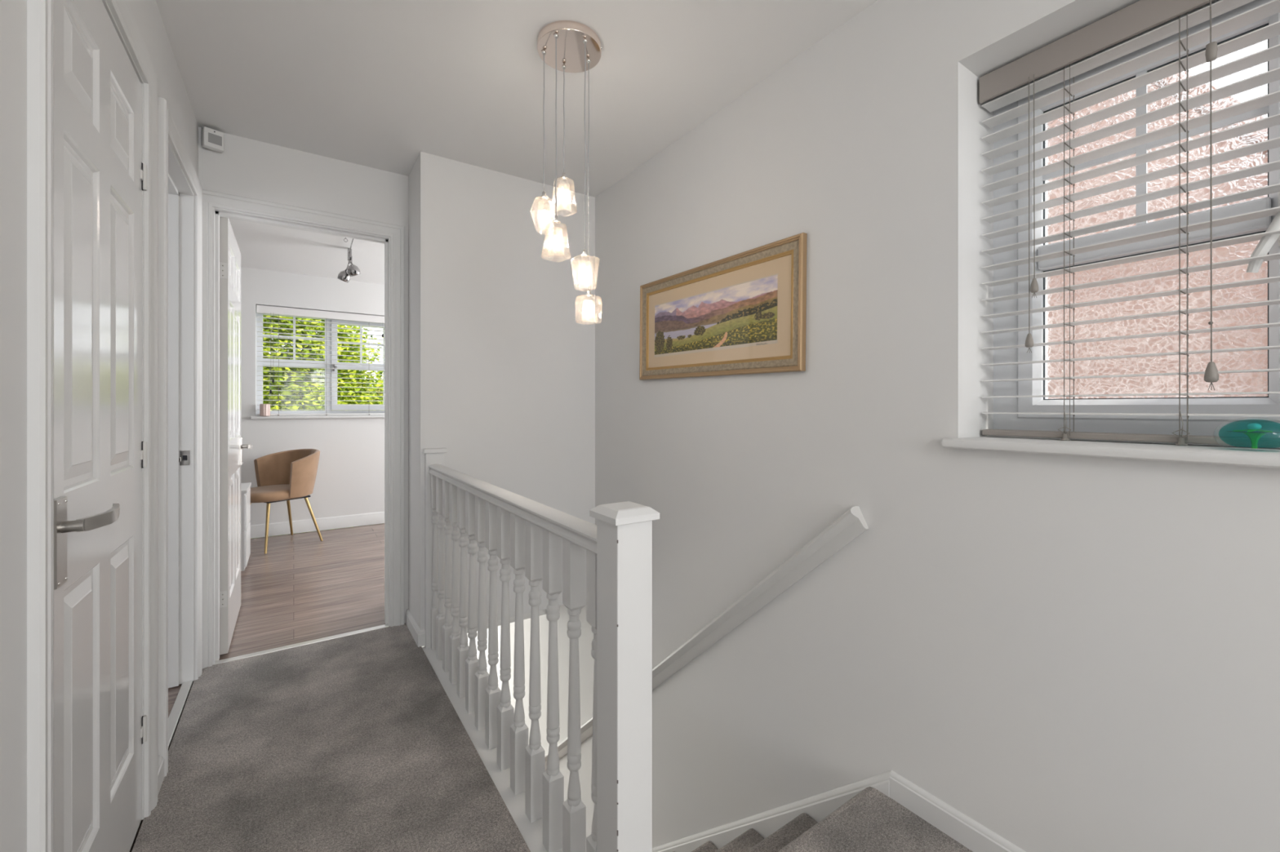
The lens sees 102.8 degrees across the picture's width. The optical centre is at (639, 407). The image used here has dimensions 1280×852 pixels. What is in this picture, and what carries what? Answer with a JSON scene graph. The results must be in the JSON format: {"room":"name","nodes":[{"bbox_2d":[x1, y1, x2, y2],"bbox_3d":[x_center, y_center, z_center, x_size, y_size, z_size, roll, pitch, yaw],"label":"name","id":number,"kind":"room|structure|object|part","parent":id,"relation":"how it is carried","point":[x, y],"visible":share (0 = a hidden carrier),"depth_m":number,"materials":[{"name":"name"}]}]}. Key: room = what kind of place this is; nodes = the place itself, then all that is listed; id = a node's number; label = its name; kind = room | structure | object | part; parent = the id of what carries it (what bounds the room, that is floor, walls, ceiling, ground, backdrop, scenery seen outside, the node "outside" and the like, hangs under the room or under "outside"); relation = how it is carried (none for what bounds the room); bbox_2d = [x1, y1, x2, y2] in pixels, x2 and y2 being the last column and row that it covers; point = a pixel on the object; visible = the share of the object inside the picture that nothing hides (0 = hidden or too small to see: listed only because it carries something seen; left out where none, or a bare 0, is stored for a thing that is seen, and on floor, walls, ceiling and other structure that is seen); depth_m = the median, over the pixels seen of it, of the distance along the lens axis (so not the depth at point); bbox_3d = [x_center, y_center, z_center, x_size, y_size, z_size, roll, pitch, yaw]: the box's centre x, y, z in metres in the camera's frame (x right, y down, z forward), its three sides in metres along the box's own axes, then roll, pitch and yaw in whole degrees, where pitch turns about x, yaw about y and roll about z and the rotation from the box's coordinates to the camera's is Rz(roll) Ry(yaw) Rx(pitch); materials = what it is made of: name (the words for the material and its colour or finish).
{"room":"stair landing","nodes":[
{"label":"stair landing","id":0,"kind":"room"},
{"bbox_2d":[0,0,198,851],"bbox_3d":[-0.095,-0.043,-0.561,0.110,2.325,6.578,0,0,-34],"label":"wall","id":1,"kind":"structure","parent":0,"point":[13,13],"depth_m":0.75,"materials":[{"name":"paint"}]},
{"bbox_2d":[26,0,157,851],"bbox_3d":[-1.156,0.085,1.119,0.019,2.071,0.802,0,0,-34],"label":"trim","id":2,"kind":"structure","parent":1,"relation":"attached to","point":[40,13],"depth_m":0.80,"materials":[{"name":"white wood"}]},
{"bbox_2d":[53,0,146,851],"bbox_3d":[-1.163,0.120,1.130,0.094,1.984,0.680,0,0,-34],"label":"door","id":3,"kind":"structure","parent":1,"relation":"in","point":[100,173],"depth_m":1.07,"materials":[{"name":"white paint"}]},
{"bbox_3d":[-1.002,0.232,0.879,0.009,0.150,0.060,0,0,-34],"label":"handle plate","id":4,"kind":"part","parent":3,"relation":"part of","materials":[{"name":"silver metal"}]},
{"bbox_3d":[-1.007,0.205,0.948,0.036,0.028,0.153,0,0,-18],"label":"lever","id":5,"kind":"part","parent":3,"relation":"part of","materials":[{"name":"silver metal"}]},
{"bbox_2d":[157,755,164,795],"bbox_3d":[0.179,1.084,-0.854,0.014,0.071,5.785,0,0,-34],"label":"baseboard","id":6,"kind":"structure","parent":1,"relation":"attached to","point":[160,759],"depth_m":1.51,"materials":[{"name":"white wood"}]},
{"bbox_2d":[158,97,202,777],"bbox_3d":[-1.650,0.092,1.847,0.019,2.056,0.736,0,0,-34],"label":"trim","id":7,"kind":"structure","parent":1,"relation":"attached to","point":[168,130],"depth_m":1.55,"materials":[{"name":"white wood"}]},
{"bbox_2d":[168,680,192,747],"bbox_3d":[-1.674,1.119,1.831,0.032,0.008,0.590,0,0,-34],"label":"trim","id":8,"kind":"structure","parent":1,"relation":"attached to","point":[173,719],"depth_m":1.89,"materials":[{"name":"white wood"}]},
{"bbox_2d":[168,140,194,688],"bbox_3d":[-1.703,0.114,1.809,0.112,2.013,0.653,0,0,-34],"label":"door","id":9,"kind":"structure","parent":1,"relation":"attached to","point":[180,195],"depth_m":2.06,"materials":[{"name":"white wood"}]},
{"bbox_2d":[178,450,190,465],"bbox_3d":[-1.853,0.205,2.063,0.050,0.060,0.008,0,0,-34],"label":"strike plate","id":10,"kind":"object","parent":1,"relation":"attached to","point":[184,455],"visible":1,"depth_m":2.07,"materials":[{"name":"silver metal"}]},
{"bbox_2d":[198,126,408,623],"bbox_3d":[-2.683,-0.043,1.724,3.494,2.325,0.110,0,0,-34],"label":"wall","id":11,"kind":"structure","parent":0,"point":[246,167],"depth_m":2.44,"materials":[{"name":"paint"}]},
{"bbox_2d":[201,125,223,152],"bbox_3d":[-1.837,-1.155,2.195,0.044,0.090,0.068,0,0,38],"label":"wall sensor","id":12,"kind":"object","parent":11,"relation":"attached to","point":[211,139],"visible":1,"depth_m":2.18,"materials":[{"name":"white plastic"}]},
{"bbox_3d":[-1.819,-1.148,2.185,0.003,0.040,0.046,0,0,38],"label":"sensor panel","id":13,"kind":"part","parent":12,"relation":"part of","materials":[{"name":"white plastic"}]},
{"bbox_2d":[219,216,252,655],"bbox_3d":[-2.069,0.124,2.578,0.155,1.975,0.695,0,0,-34],"label":"door","id":14,"kind":"structure","parent":11,"relation":"in","point":[231,446],"depth_m":2.37,"materials":[{"name":"white paint"}]},
{"bbox_3d":[-2.213,0.242,2.832,0.009,0.150,0.060,0,0,-34],"label":"handle plate","id":15,"kind":"part","parent":14,"relation":"part of","materials":[{"name":"silver metal"}]},
{"bbox_3d":[-2.151,0.215,2.802,0.153,0.028,0.036,0,0,40],"label":"lever","id":16,"kind":"part","parent":14,"relation":"part of","materials":[{"name":"silver metal"}]},
{"bbox_2d":[212,207,390,665],"bbox_3d":[-1.598,0.114,2.460,0.745,2.013,0.110,0,0,-34],"label":"trim","id":17,"kind":"structure","parent":11,"relation":"attached to","point":[216,212],"depth_m":2.27,"materials":[{"name":"white wood"}]},
{"bbox_2d":[213,624,389,665],"bbox_3d":[-1.574,1.119,2.425,0.689,0.007,0.034,0,0,-34],"label":"trim","id":18,"kind":"structure","parent":11,"relation":"attached to","point":[241,657],"depth_m":2.40,"materials":[{"name":"silver metal"}]},
{"bbox_2d":[202,189,404,668],"bbox_3d":[-1.554,0.092,2.412,0.811,2.055,0.019,0,0,-34],"label":"trim","id":19,"kind":"structure","parent":11,"relation":"attached to","point":[211,199],"depth_m":2.47,"materials":[{"name":"white wood"}]},
{"bbox_2d":[240,266,384,525],"bbox_3d":[-3.158,-0.043,4.655,6.000,2.325,0.280,0,0,-34],"label":"wall","id":20,"kind":"structure","parent":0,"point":[349,480],"depth_m":4.63,"materials":[{"name":"paint"}]},
{"bbox_2d":[249,312,384,419],"bbox_3d":[-2.689,-0.396,4.898,1.662,0.992,0.215,0,0,-34],"label":"window","id":21,"kind":"structure","parent":20,"relation":"attached to","point":[328,409],"depth_m":4.78,"materials":[{"name":"white plastic"}]},
{"bbox_2d":[259,404,270,416],"bbox_3d":[-3.240,0.022,4.412,0.073,0.104,0.073,0,0,-34],"label":"candle jar","id":22,"kind":"object","parent":21,"relation":"on","point":[264,409],"visible":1,"depth_m":4.38,"materials":[{"name":"pink glass"}]},
{"bbox_3d":[-2.710,-0.399,4.957,0.496,0.853,0.072,0,0,-34],"label":"sash","id":23,"kind":"part","parent":21,"relation":"part of","materials":[{"name":"white plastic"}]},
{"bbox_2d":[250,511,384,538],"bbox_3d":[-3.075,1.065,4.534,6.000,0.111,0.014,0,0,-34],"label":"baseboard","id":24,"kind":"structure","parent":20,"relation":"attached to","point":[372,518],"depth_m":4.64,"materials":[{"name":"white wood"}]},
{"bbox_2d":[256,305,384,416],"bbox_3d":[-2.668,-0.406,4.868,1.580,0.960,0.072,0,0,-34],"label":"blind","id":25,"kind":"object","parent":20,"relation":"attached to","point":[263,309],"visible":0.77,"depth_m":4.68,"materials":[{"name":"white paint"}]},
{"bbox_3d":[-3.199,-0.380,4.520,0.002,0.890,0.051,0,0,-34],"label":"ladder cord","id":26,"kind":"part","parent":25,"relation":"part of","materials":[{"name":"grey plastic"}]},
{"bbox_3d":[-2.674,0.064,4.876,1.576,0.014,0.052,0,0,-34],"label":"rail","id":27,"kind":"part","parent":25,"relation":"part of","materials":[{"name":"white paint"}]},
{"bbox_3d":[-2.611,-0.380,4.918,0.002,0.890,0.051,0,0,-34],"label":"ladder cord","id":28,"kind":"part","parent":25,"relation":"part of","materials":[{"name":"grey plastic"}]},
{"bbox_2d":[408,151,595,630],"bbox_3d":[-0.188,0.079,3.390,2.506,2.568,0.688,0,0,-34],"label":"wall","id":29,"kind":"structure","parent":0,"point":[501,334],"depth_m":2.62,"materials":[{"name":"paint"}]},
{"bbox_2d":[405,608,425,647],"bbox_3d":[-1.113,1.084,2.526,0.034,0.071,0.323,0,0,-34],"label":"baseboard","id":30,"kind":"structure","parent":29,"relation":"attached to","point":[419,636],"depth_m":2.46,"materials":[{"name":"white wood"}]},
{"bbox_2d":[459,609,545,635],"bbox_3d":[-2.200,1.393,3.982,2.030,0.055,2.540,0,0,-34],"label":"trim","id":31,"kind":"structure","parent":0,"point":[542,612],"depth_m":3.41,"materials":[{"name":"white paint"}]},
{"bbox_2d":[155,0,877,284],"bbox_3d":[-0.544,-1.299,0.891,6.300,0.212,9.485,0,0,-34],"label":"ceiling","id":32,"kind":"structure","parent":0,"point":[378,84],"depth_m":1.85,"materials":[{"name":"white paint"}]},
{"bbox_2d":[337,238,360,282],"bbox_3d":[-2.059,-1.069,3.651,0.145,0.245,0.654,0,0,-34],"label":"ceiling spotlight","id":33,"kind":"object","parent":32,"relation":"attached to","point":[353,270],"visible":0.98,"depth_m":3.83,"materials":[{"name":"silver metal"}]},
{"bbox_2d":[537,20,602,315],"bbox_3d":[-0.232,-0.745,1.682,0.232,0.920,0.230,0,0,-34],"label":"pendant light","id":34,"kind":"object","parent":32,"relation":"hanging from","point":[564,46],"visible":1,"depth_m":1.67,"materials":[{"name":"silver metal"}]},
{"bbox_3d":[-0.316,-0.629,1.681,0.015,0.041,0.015,0,0,-34],"label":"bulb","id":35,"kind":"part","parent":34,"relation":"part of","materials":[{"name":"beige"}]},
{"bbox_3d":[-0.264,-0.520,1.606,0.015,0.041,0.015,0,0,-34],"label":"bulb","id":36,"kind":"part","parent":34,"relation":"part of","materials":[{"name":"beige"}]},
{"bbox_3d":[-0.261,-0.721,1.751,0.015,0.041,0.015,0,0,-34],"label":"bulb","id":37,"kind":"part","parent":34,"relation":"part of","materials":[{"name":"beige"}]},
{"bbox_3d":[-0.234,-1.191,1.693,0.211,0.028,0.211,0,0,-34],"label":"ceiling plate","id":38,"kind":"part","parent":34,"relation":"part of","materials":[{"name":"silver metal"}]},
{"bbox_3d":[-0.175,-0.425,1.628,0.015,0.041,0.015,0,0,-34],"label":"bulb","id":39,"kind":"part","parent":34,"relation":"part of","materials":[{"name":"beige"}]},
{"bbox_3d":[-0.173,-0.330,1.722,0.015,0.041,0.015,0,0,-34],"label":"bulb","id":40,"kind":"part","parent":34,"relation":"part of","materials":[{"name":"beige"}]},
{"bbox_2d":[129,523,972,851],"bbox_3d":[-0.501,1.240,0.739,6.000,0.240,9.185,0,0,-34],"label":"floor","id":41,"kind":"structure","parent":0,"point":[356,743],"depth_m":1.68,"materials":[{"name":"grey carpet"}]},
{"bbox_2d":[240,482,251,571],"bbox_3d":[-2.951,0.837,3.436,0.512,0.567,0.420,0,0,-34],"label":"drawer unit","id":42,"kind":"object","parent":41,"relation":"on","point":[245,487],"visible":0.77,"depth_m":3.42,"materials":[{"name":"white paint"}]},
{"bbox_3d":[-2.747,0.707,3.574,0.010,0.236,0.370,0,0,-34],"label":"drawer","id":43,"kind":"part","parent":42,"relation":"part of","materials":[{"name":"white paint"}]},
{"bbox_3d":[-2.747,0.952,3.574,0.010,0.236,0.370,0,0,-34],"label":"drawer","id":44,"kind":"part","parent":42,"relation":"part of","materials":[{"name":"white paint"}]},
{"bbox_2d":[250,448,323,554],"bbox_3d":[-2.963,0.741,4.183,0.581,0.762,0.578,0,0,28],"label":"tub chair","id":45,"kind":"object","parent":41,"relation":"on","point":[287,475],"visible":0.93,"depth_m":4.22,"materials":[{"name":"beige fabric"}]},
{"bbox_3d":[-2.888,0.923,3.953,0.024,0.397,0.134,0,0,-25],"label":"leg","id":46,"kind":"part","parent":45,"relation":"part of","materials":[{"name":"gold metal"}]},
{"bbox_3d":[-2.984,0.694,4.144,0.459,0.083,0.490,0,0,28],"label":"seat","id":47,"kind":"part","parent":45,"relation":"part of","materials":[{"name":"beige fabric"}]},
{"bbox_3d":[-2.906,0.540,4.292,0.581,0.360,0.332,0,0,28],"label":"backrest","id":48,"kind":"part","parent":45,"relation":"part of","materials":[{"name":"beige fabric"}]},
{"bbox_3d":[-2.963,0.739,4.183,0.340,0.014,0.320,0,0,28],"label":"under frame","id":49,"kind":"part","parent":45,"relation":"part of","materials":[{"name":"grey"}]},
{"bbox_3d":[-3.036,0.923,4.421,0.025,0.397,0.146,0,0,-21],"label":"leg","id":50,"kind":"part","parent":45,"relation":"part of","materials":[{"name":"gold metal"}]},
{"bbox_3d":[-2.725,0.923,4.256,0.146,0.397,0.025,0,0,-14],"label":"leg","id":51,"kind":"part","parent":45,"relation":"part of","materials":[{"name":"gold metal"}]},
{"bbox_2d":[422,448,659,851],"bbox_3d":[-0.496,1.107,1.713,0.114,1.825,1.750,0,0,-34],"label":"balustrade","id":52,"kind":"object","parent":41,"relation":"on","point":[605,567],"visible":1,"depth_m":1.31,"materials":[{"name":"white wood"}]},
{"bbox_3d":[-0.521,1.143,1.750,0.114,0.025,1.653,0,0,-34],"label":"rail","id":53,"kind":"part","parent":52,"relation":"part of","materials":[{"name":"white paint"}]},
{"bbox_3d":[-0.512,0.289,1.740,0.059,0.045,1.627,0,0,-34],"label":"handrail","id":54,"kind":"part","parent":52,"relation":"part of","materials":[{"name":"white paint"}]},
{"bbox_3d":[-0.032,1.121,1.033,0.082,1.797,0.082,0,0,-34],"label":"newel post","id":55,"kind":"part","parent":52,"relation":"part of","materials":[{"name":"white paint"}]},
{"bbox_2d":[466,0,1279,851],"bbox_3d":[0.718,1.232,1.756,0.300,4.875,9.500,0,0,-34],"label":"wall","id":56,"kind":"structure","parent":0,"point":[1064,653],"depth_m":1.44,"materials":[{"name":"paint"}]},
{"bbox_2d":[545,506,868,769],"bbox_3d":[-0.186,1.669,2.778,0.050,2.738,3.041,0,0,-34],"label":"stair handrail","id":57,"kind":"object","parent":56,"relation":"attached to","point":[851,525],"visible":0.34,"depth_m":1.84,"materials":[{"name":"white paint"}]},
{"bbox_2d":[639,232,807,380],"bbox_3d":[0.278,-0.360,2.112,0.024,0.487,0.980,0,1,-34],"label":"framed picture","id":58,"kind":"object","parent":56,"relation":"attached to","point":[744,313],"visible":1,"depth_m":2.00,"materials":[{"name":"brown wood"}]},
{"bbox_2d":[653,273,778,357],"bbox_3d":[0.279,-0.357,2.120,0.001,0.257,0.753,0,0,-34],"label":"print","id":59,"kind":"object","parent":58,"relation":"attached to","point":[740,314],"depth_m":2.05,"materials":[{"name":"multicoloured paper"}]},
{"bbox_2d":[888,770,1026,851],"bbox_3d":[1.988,1.084,-0.396,0.014,0.071,4.512,0,0,-34],"label":"baseboard","id":60,"kind":"structure","parent":56,"relation":"attached to","point":[957,825],"depth_m":1.34,"materials":[{"name":"white wood"}]},
{"bbox_2d":[941,435,1279,468],"bbox_3d":[1.249,0.092,0.856,0.245,0.025,1.314,0,0,-34],"label":"window sill","id":61,"kind":"structure","parent":56,"relation":"attached to","point":[1263,456],"depth_m":1.06,"materials":[{"name":"white wood"}]},
{"bbox_2d":[1213,417,1279,451],"bbox_3d":[1.135,0.049,0.942,0.092,0.062,0.102,0,0,-34],"label":"paperweight","id":62,"kind":"object","parent":61,"relation":"on","point":[1254,433],"visible":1,"depth_m":0.94,"materials":[{"name":"teal glass"}]},
{"bbox_2d":[1232,429,1272,448],"bbox_3d":[1.130,0.058,0.941,0.049,0.035,0.048,0,0,-34],"label":"flower","id":63,"kind":"object","parent":62,"relation":"on","point":[1254,435],"depth_m":0.94,"materials":[{"name":"green glass"}]},
{"bbox_2d":[993,0,1279,447],"bbox_3d":[1.352,-0.410,0.926,0.137,0.980,1.254,0,0,-34],"label":"window","id":64,"kind":"structure","parent":56,"relation":"in","point":[1198,425],"depth_m":1.23,"materials":[{"name":"white plastic"}]},
{"bbox_2d":[978,0,1279,447],"bbox_3d":[1.286,-0.406,0.883,0.087,0.972,1.238,0,0,-34],"label":"blind","id":65,"kind":"object","parent":64,"relation":"attached to","point":[1142,15],"visible":1,"depth_m":1.14,"materials":[{"name":"grey paint"}]},
{"bbox_3d":[0.976,-0.505,1.281,0.002,0.650,0.003,0,0,-34],"label":"pull cord","id":66,"kind":"part","parent":65,"relation":"part of","materials":[{"name":"grey fabric"}]},
{"bbox_3d":[0.982,-0.573,1.272,0.002,0.514,0.003,0,0,-34],"label":"pull cord","id":67,"kind":"part","parent":65,"relation":"part of","materials":[{"name":"grey fabric"}]},
{"bbox_3d":[1.055,-0.381,1.249,0.059,0.898,0.013,0,0,-34],"label":"ladder cord","id":68,"kind":"part","parent":65,"relation":"part of","materials":[{"name":"grey fabric"}]},
{"bbox_3d":[1.296,0.068,0.892,0.053,0.016,1.233,0,0,-34],"label":"rail","id":69,"kind":"part","parent":65,"relation":"part of","materials":[{"name":"grey paint"}]},
{"bbox_3d":[1.164,-0.381,1.088,0.059,0.898,0.013,0,0,-34],"label":"ladder cord","id":70,"kind":"part","parent":65,"relation":"part of","materials":[{"name":"grey fabric"}]},
{"bbox_3d":[1.148,-0.458,1.027,0.006,0.745,0.006,0,0,33],"label":"pull cord","id":71,"kind":"part","parent":65,"relation":"part of","materials":[{"name":"grey fabric"}]},
{"bbox_3d":[1.149,-0.043,1.026,0.011,0.017,0.001,0,0,19],"label":"cord","id":72,"kind":"part","parent":65,"relation":"part of","materials":[{"name":"grey plastic"}]},
{"bbox_3d":[1.248,-0.354,1.007,0.057,0.172,0.066,0,0,-34],"label":"handle","id":73,"kind":"part","parent":64,"relation":"part of","materials":[{"name":"white plastic"}]},
{"label":"outside","id":74,"kind":"structure","parent":0,"visible":0},
{"bbox_3d":[-2.807,3.930,4.138,60.000,0.180,70.000,0,0,-34],"label":"ground","id":75,"kind":"structure","parent":74,"visible":0},
{"bbox_2d":[253,315,382,538],"bbox_3d":[-6.014,0.682,8.295,4.344,6.487,3.631,0,0,-34],"label":"leafy tree","id":76,"kind":"object","parent":75,"relation":"on","point":[297,390],"visible":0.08,"depth_m":8.03,"materials":[{"name":"green plant"}]},
{"bbox_2d":[346,373,382,528],"bbox_3d":[-5.723,1.490,13.238,4.749,5.362,3.584,0,0,-42],"label":"leafy tree","id":77,"kind":"object","parent":75,"relation":"on","point":[377,389],"visible":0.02,"depth_m":12.59,"materials":[{"name":"green plant"}]},
{"bbox_2d":[1047,71,1267,399],"bbox_3d":[4.457,-0.140,3.627,4.750,8.120,10.400,0,0,-34],"label":"neighbouring house","id":78,"kind":"structure","parent":75,"relation":"on","point":[1256,337],"depth_m":2.39,"materials":[{"name":"pink brick"}]},
{"bbox_3d":[-0.214,3.720,2.453,3.600,0.100,7.500,0,0,-34],"label":"floor","id":79,"kind":"structure","parent":0,"visible":0},
{"bbox_2d":[652,770,891,851],"bbox_3d":[-0.400,2.524,2.394,0.832,2.950,2.788,0,0,-34],"label":"staircase","id":80,"kind":"structure","parent":79,"relation":"on","point":[779,829],"depth_m":1.70,"materials":[{"name":"grey carpet"}]}
]}

